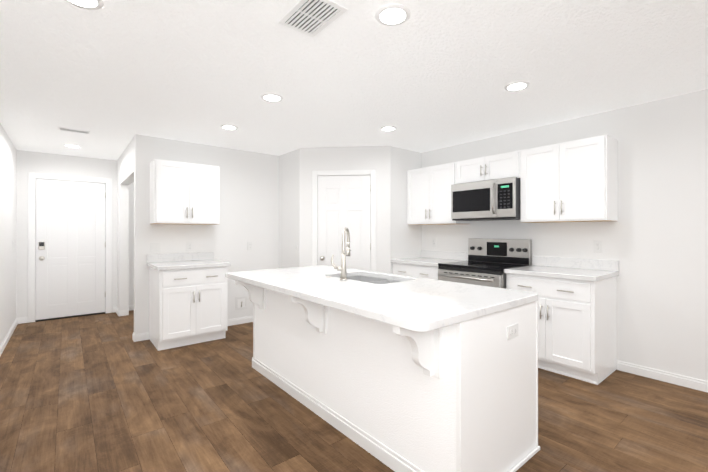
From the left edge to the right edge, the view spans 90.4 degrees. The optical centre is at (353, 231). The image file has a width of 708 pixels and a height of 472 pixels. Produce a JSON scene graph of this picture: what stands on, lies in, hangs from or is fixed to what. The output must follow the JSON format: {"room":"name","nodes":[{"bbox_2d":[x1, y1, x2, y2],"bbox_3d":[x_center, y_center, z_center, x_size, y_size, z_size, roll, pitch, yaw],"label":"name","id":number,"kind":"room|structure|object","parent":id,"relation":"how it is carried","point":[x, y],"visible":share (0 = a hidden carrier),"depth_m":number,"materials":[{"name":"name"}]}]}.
{"room":"kitchen","nodes":[
{"label":"kitchen","id":0,"kind":"room"},
{"bbox_2d":[0,123,16,344],"bbox_3d":[-1.578,0.070,0.977,0.120,2.438,10.304,0,0,-39],"label":"wall","id":1,"kind":"structure","parent":0,"point":[8,210],"depth_m":4.17,"materials":[{"name":"white paint"}]},
{"bbox_2d":[0,317,19,355],"bbox_3d":[-1.482,1.245,0.975,0.030,0.088,10.184,0,0,-39],"label":"baseboard","id":2,"kind":"structure","parent":1,"relation":"attached to","point":[17,321],"depth_m":4.19,"materials":[{"name":"white wood"}]},
{"bbox_2d":[16,150,133,322],"bbox_3d":[-3.761,0.082,5.769,2.563,2.438,0.120,0,0,-39],"label":"wall","id":3,"kind":"structure","parent":0,"point":[42,162],"depth_m":5.17,"materials":[{"name":"white paint"}]},
{"bbox_2d":[28,172,111,322],"bbox_3d":[-4.278,0.233,5.335,0.980,2.134,0.137,0,0,-39],"label":"door frame","id":4,"kind":"structure","parent":3,"relation":"attached to","point":[33,177],"depth_m":5.14,"materials":[{"name":"white wood"}]},
{"bbox_2d":[36,179,105,319],"bbox_3d":[-4.237,0.262,5.290,0.819,2.026,0.109,0,0,-39],"label":"entry door","id":5,"kind":"structure","parent":3,"relation":"in","point":[70,248],"depth_m":5.27,"materials":[{"name":"white wood"}]},
{"bbox_2d":[113,305,133,312],"bbox_3d":[-3.349,1.257,6.016,1.282,0.088,0.014,0,0,-39],"label":"baseboard","id":6,"kind":"structure","parent":3,"relation":"attached to","point":[131,307],"depth_m":5.74,"materials":[{"name":"white wood"}]},
{"bbox_2d":[117,137,133,310],"bbox_3d":[-3.181,0.080,4.973,0.120,2.438,1.846,0,0,-39],"label":"wall","id":7,"kind":"structure","parent":0,"point":[125,169],"depth_m":5.39,"materials":[{"name":"white paint"}]},
{"bbox_2d":[114,307,120,315],"bbox_3d":[-3.698,1.256,5.487,0.030,0.088,0.364,0,0,-39],"label":"baseboard","id":8,"kind":"structure","parent":7,"relation":"attached to","point":[116,309],"depth_m":5.44,"materials":[{"name":"white wood"}]},
{"bbox_2d":[134,134,278,333],"bbox_3d":[-1.303,0.080,5.239,3.366,2.438,0.120,0,0,-39],"label":"wall","id":9,"kind":"structure","parent":0,"point":[249,196],"depth_m":4.79,"materials":[{"name":"white paint"}]},
{"bbox_2d":[150,159,219,224],"bbox_3d":[-2.059,-0.451,4.309,0.725,0.733,0.362,0,0,-39],"label":"upper cabinet","id":10,"kind":"object","parent":9,"relation":"attached to","point":[184,193],"visible":1,"depth_m":4.17,"materials":[{"name":"painted wood"},{"name":"metal"}]},
{"bbox_2d":[187,242,192,250],"bbox_3d":[-2.103,0.198,4.501,0.070,0.115,0.008,0,0,-39],"label":"outlet","id":11,"kind":"object","parent":9,"relation":"attached to","point":[189,246],"visible":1,"depth_m":4.50,"materials":[{"name":"white plastic"}]},
{"bbox_2d":[228,316,252,325],"bbox_3d":[-1.507,1.255,4.983,0.986,0.088,0.014,0,0,-39],"label":"baseboard","id":12,"kind":"structure","parent":9,"relation":"attached to","point":[242,320],"depth_m":4.91,"materials":[{"name":"white wood"}]},
{"bbox_2d":[236,296,246,309],"bbox_3d":[-1.573,1.008,4.925,0.170,0.180,0.027,0,0,-39],"label":"outlet box","id":13,"kind":"object","parent":9,"relation":"attached to","point":[241,302],"visible":1,"depth_m":4.93,"materials":[{"name":"white plastic"}]},
{"bbox_2d":[247,242,251,249],"bbox_3d":[-1.484,0.209,5.007,0.070,0.115,0.008,0,0,-39],"label":"outlet","id":14,"kind":"object","parent":9,"relation":"attached to","point":[249,245],"visible":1,"depth_m":5.00,"materials":[{"name":"white plastic"}]},
{"bbox_2d":[279,148,299,267],"bbox_3d":[-0.875,0.080,5.086,0.120,2.438,0.658,0,0,-39],"label":"wall","id":15,"kind":"structure","parent":0,"point":[289,202],"depth_m":5.06,"materials":[{"name":"white paint"}]},
{"bbox_2d":[300,145,390,273],"bbox_3d":[-0.122,0.079,4.793,1.237,2.438,0.120,0,0,6],"label":"wall","id":16,"kind":"structure","parent":0,"point":[378,158],"depth_m":4.72,"materials":[{"name":"white paint"}]},
{"bbox_2d":[312,169,375,271],"bbox_3d":[-0.129,0.239,4.785,0.861,2.119,0.137,0,0,6],"label":"door frame","id":17,"kind":"structure","parent":16,"relation":"attached to","point":[316,174],"depth_m":4.73,"materials":[{"name":"white wood"}]},
{"bbox_2d":[318,175,370,270],"bbox_3d":[-0.132,0.270,4.723,0.720,2.033,0.109,0,0,6],"label":"pantry door","id":18,"kind":"structure","parent":16,"relation":"in","point":[344,202],"depth_m":4.73,"materials":[{"name":"white wood"}]},
{"bbox_2d":[0,310,707,471],"bbox_3d":[0.262,1.343,2.400,4.773,0.100,10.424,0,0,-39],"label":"floor","id":19,"kind":"structure","parent":0,"point":[105,392],"depth_m":2.45,"materials":[{"name":"brown wood"}]},
{"bbox_2d":[149,266,227,350],"bbox_3d":[-1.967,0.858,4.191,0.725,0.878,0.658,0,0,-39],"label":"base cabinet","id":20,"kind":"object","parent":19,"relation":"on","point":[188,306],"visible":1,"depth_m":3.96,"materials":[{"name":"white wood"}]},
{"bbox_2d":[147,252,230,269],"bbox_3d":[-1.971,0.347,4.196,0.780,0.140,0.645,0,0,-39],"label":"countertop","id":21,"kind":"structure","parent":20,"relation":"on","point":[171,261],"depth_m":4.22,"materials":[{"name":"stone"}]},
{"bbox_2d":[252,289,539,471],"bbox_3d":[0.070,0.854,2.716,0.819,0.879,2.296,0,0,-39],"label":"kitchen island","id":22,"kind":"object","parent":19,"relation":"on","point":[368,385],"visible":0.75,"depth_m":1.94,"materials":[{"name":"white wood"}]},
{"bbox_2d":[235,280,265,309],"bbox_3d":[-0.913,0.559,3.092,0.256,0.285,0.100,0,0,-39],"label":"corbel","id":23,"kind":"object","parent":22,"relation":"attached to","point":[257,295],"visible":0.69,"depth_m":3.11,"materials":[{"name":"white wood"}]},
{"bbox_2d":[289,296,326,333],"bbox_3d":[-0.312,0.557,2.356,0.256,0.285,0.100,0,0,-39],"label":"corbel","id":24,"kind":"object","parent":22,"relation":"attached to","point":[316,315],"visible":0.62,"depth_m":2.37,"materials":[{"name":"white wood"}]},
{"bbox_2d":[225,265,537,331],"bbox_3d":[-0.031,0.393,2.644,1.100,0.040,2.300,0,0,-39],"label":"island countertop","id":25,"kind":"structure","parent":22,"relation":"on","point":[417,304],"depth_m":2.06,"materials":[{"name":"stone"}]},
{"bbox_2d":[331,227,350,279],"bbox_3d":[-0.082,0.172,2.745,0.220,0.402,0.149,0,0,-39],"label":"faucet","id":26,"kind":"object","parent":25,"relation":"on","point":[342,269],"visible":1,"depth_m":2.68,"materials":[{"name":"silver metal"}]},
{"bbox_2d":[347,276,399,283],"bbox_3d":[0.112,0.520,2.865,0.476,0.209,0.774,0,0,-39],"label":"sink","id":27,"kind":"object","parent":25,"relation":"in","point":[371,280],"visible":0.02,"depth_m":3.17,"materials":[{"name":"silver metal"}]},
{"bbox_2d":[393,325,441,378],"bbox_3d":[0.286,0.555,1.625,0.256,0.285,0.100,0,0,-39],"label":"corbel","id":28,"kind":"object","parent":22,"relation":"attached to","point":[426,349],"visible":0.65,"depth_m":1.65,"materials":[{"name":"white wood"}]},
{"bbox_2d":[507,323,517,339],"bbox_3d":[0.858,0.541,1.895,0.115,0.070,0.008,0,0,-39],"label":"outlet","id":29,"kind":"object","parent":22,"relation":"attached to","point":[512,331],"visible":1,"depth_m":1.89,"materials":[{"name":"white plastic"}]},
{"bbox_2d":[393,263,437,279],"bbox_3d":[0.979,0.859,4.584,0.658,0.878,0.790,0,0,-39],"label":"base cabinet","id":30,"kind":"object","parent":19,"relation":"on","point":[422,271],"visible":0.12,"depth_m":4.38,"materials":[{"name":"white wood"}]},
{"bbox_2d":[391,250,467,266],"bbox_3d":[0.984,0.348,4.589,0.645,0.140,0.793,0,0,-39],"label":"countertop","id":31,"kind":"structure","parent":30,"relation":"on","point":[431,258],"depth_m":4.63,"materials":[{"name":"stone"}]},
{"bbox_2d":[438,238,531,288],"bbox_3d":[1.442,0.694,3.945,0.748,1.205,0.762,0,0,-39],"label":"range","id":32,"kind":"object","parent":19,"relation":"on","point":[488,262],"visible":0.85,"depth_m":3.92,"materials":[{"name":"silver metal"}]},
{"bbox_2d":[506,273,616,384],"bbox_3d":[1.966,0.856,3.376,0.658,0.878,0.755,0,0,-39],"label":"base cabinet","id":33,"kind":"object","parent":19,"relation":"on","point":[577,329],"visible":0.83,"depth_m":3.08,"materials":[{"name":"white wood"}]},
{"bbox_2d":[504,256,618,281],"bbox_3d":[1.977,0.345,3.373,0.645,0.140,0.778,0,0,-39],"label":"countertop","id":34,"kind":"structure","parent":33,"relation":"on","point":[594,270],"depth_m":3.36,"materials":[{"name":"stone"}]},
{"bbox_2d":[0,0,707,159],"bbox_3d":[0.262,-1.195,2.405,4.773,0.100,10.424,0,0,-39],"label":"ceiling","id":35,"kind":"structure","parent":0,"point":[113,77],"depth_m":2.49,"materials":[{"name":"white paint"}]},
{"bbox_2d":[63,144,80,147],"bbox_3d":[-3.763,-1.135,4.693,0.190,0.008,0.190,0,0,-39],"label":"recessed light","id":36,"kind":"object","parent":35,"relation":"in","point":[72,145],"visible":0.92,"depth_m":4.67,"materials":[{"name":"white plastic"}]},
{"bbox_2d":[58,127,89,133],"bbox_3d":[-3.173,-1.138,3.987,0.290,0.006,0.140,0,0,-39],"label":"ceiling vent","id":37,"kind":"object","parent":35,"relation":"in","point":[73,130],"visible":1,"depth_m":3.97,"materials":[{"name":"white metal"}]},
{"bbox_2d":[64,0,103,9],"bbox_3d":[-1.343,-1.142,1.724,0.190,0.008,0.190,0,0,-39],"label":"recessed light","id":38,"kind":"object","parent":35,"relation":"in","point":[91,4],"visible":1,"depth_m":1.77,"materials":[{"name":"white plastic"}]},
{"bbox_2d":[220,125,237,129],"bbox_3d":[-1.370,-1.137,3.859,0.190,0.008,0.190,0,0,-39],"label":"recessed light","id":39,"kind":"object","parent":35,"relation":"in","point":[229,127],"visible":0.98,"depth_m":3.85,"materials":[{"name":"white plastic"}]},
{"bbox_2d":[261,93,282,101],"bbox_3d":[-0.702,-1.139,3.010,0.190,0.008,0.190,0,0,-39],"label":"recessed light","id":40,"kind":"object","parent":35,"relation":"in","point":[270,97],"visible":0.96,"depth_m":2.99,"materials":[{"name":"white plastic"}]},
{"bbox_2d":[278,0,347,37],"bbox_3d":[-0.225,-1.143,1.873,0.230,0.007,0.335,0,0,-39],"label":"ceiling vent","id":41,"kind":"object","parent":35,"relation":"in","point":[312,18],"visible":1,"depth_m":1.87,"materials":[{"name":"white metal"}]},
{"bbox_2d":[380,126,396,130],"bbox_3d":[0.384,-1.137,3.910,0.190,0.008,0.190,0,0,-39],"label":"recessed light","id":42,"kind":"object","parent":35,"relation":"in","point":[388,128],"visible":0.96,"depth_m":3.89,"materials":[{"name":"white plastic"}]},
{"bbox_2d":[375,4,410,25],"bbox_3d":[0.206,-1.142,1.867,0.190,0.008,0.190,0,0,-39],"label":"recessed light","id":43,"kind":"object","parent":35,"relation":"in","point":[393,15],"visible":1,"depth_m":1.85,"materials":[{"name":"white plastic"}]},
{"bbox_2d":[504,81,529,91],"bbox_3d":[1.286,-1.140,2.775,0.190,0.008,0.190,0,0,-39],"label":"recessed light","id":44,"kind":"object","parent":35,"relation":"in","point":[517,86],"visible":0.9,"depth_m":2.77,"materials":[{"name":"white plastic"}]},
{"bbox_2d":[391,146,421,273],"bbox_3d":[0.682,0.080,4.935,0.678,2.438,0.120,0,0,-39],"label":"wall","id":45,"kind":"structure","parent":0,"point":[406,240],"depth_m":4.85,"materials":[{"name":"white paint"}]},
{"bbox_2d":[422,89,707,380],"bbox_3d":[2.647,0.075,3.160,0.120,2.438,8.338,0,0,-39],"label":"wall","id":46,"kind":"structure","parent":0,"point":[654,238],"depth_m":3.12,"materials":[{"name":"white paint"}]},
{"bbox_2d":[407,162,469,224],"bbox_3d":[1.093,-0.468,4.681,0.362,0.758,0.790,0,0,-39],"label":"upper cabinet","id":47,"kind":"object","parent":46,"relation":"attached to","point":[428,195],"visible":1,"depth_m":4.56,"materials":[{"name":"painted wood"},{"name":"metal"}]},
{"bbox_2d":[456,150,519,183],"bbox_3d":[1.592,-0.704,4.070,0.362,0.290,0.780,0,0,-39],"label":"upper cabinet","id":48,"kind":"object","parent":46,"relation":"attached to","point":[498,166],"visible":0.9,"depth_m":3.94,"materials":[{"name":"painted wood"},{"name":"metal"}]},
{"bbox_2d":[451,177,519,220],"bbox_3d":[1.550,-0.343,4.035,0.468,0.428,0.774,0,0,-39],"label":"microwave","id":49,"kind":"object","parent":48,"relation":"attached to","point":[492,200],"visible":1,"depth_m":3.87,"materials":[{"name":"grey metal"}]},
{"bbox_2d":[520,135,617,222],"bbox_3d":[2.083,-0.471,3.468,0.362,0.758,0.765,0,0,-39],"label":"upper cabinet","id":50,"kind":"object","parent":46,"relation":"attached to","point":[573,181],"visible":1,"depth_m":3.31,"materials":[{"name":"painted wood"},{"name":"metal"}]},
{"bbox_2d":[594,241,601,252],"bbox_3d":[2.362,0.150,3.406,0.008,0.115,0.070,0,0,-39],"label":"outlet","id":51,"kind":"object","parent":46,"relation":"attached to","point":[598,246],"visible":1,"depth_m":3.40,"materials":[{"name":"white plastic"}]},
{"bbox_2d":[617,360,707,392],"bbox_3d":[3.837,1.247,1.597,0.014,0.088,4.355,0,0,-39],"label":"baseboard","id":52,"kind":"structure","parent":46,"relation":"attached to","point":[680,380],"depth_m":3.02,"materials":[{"name":"white wood"}]}
]}

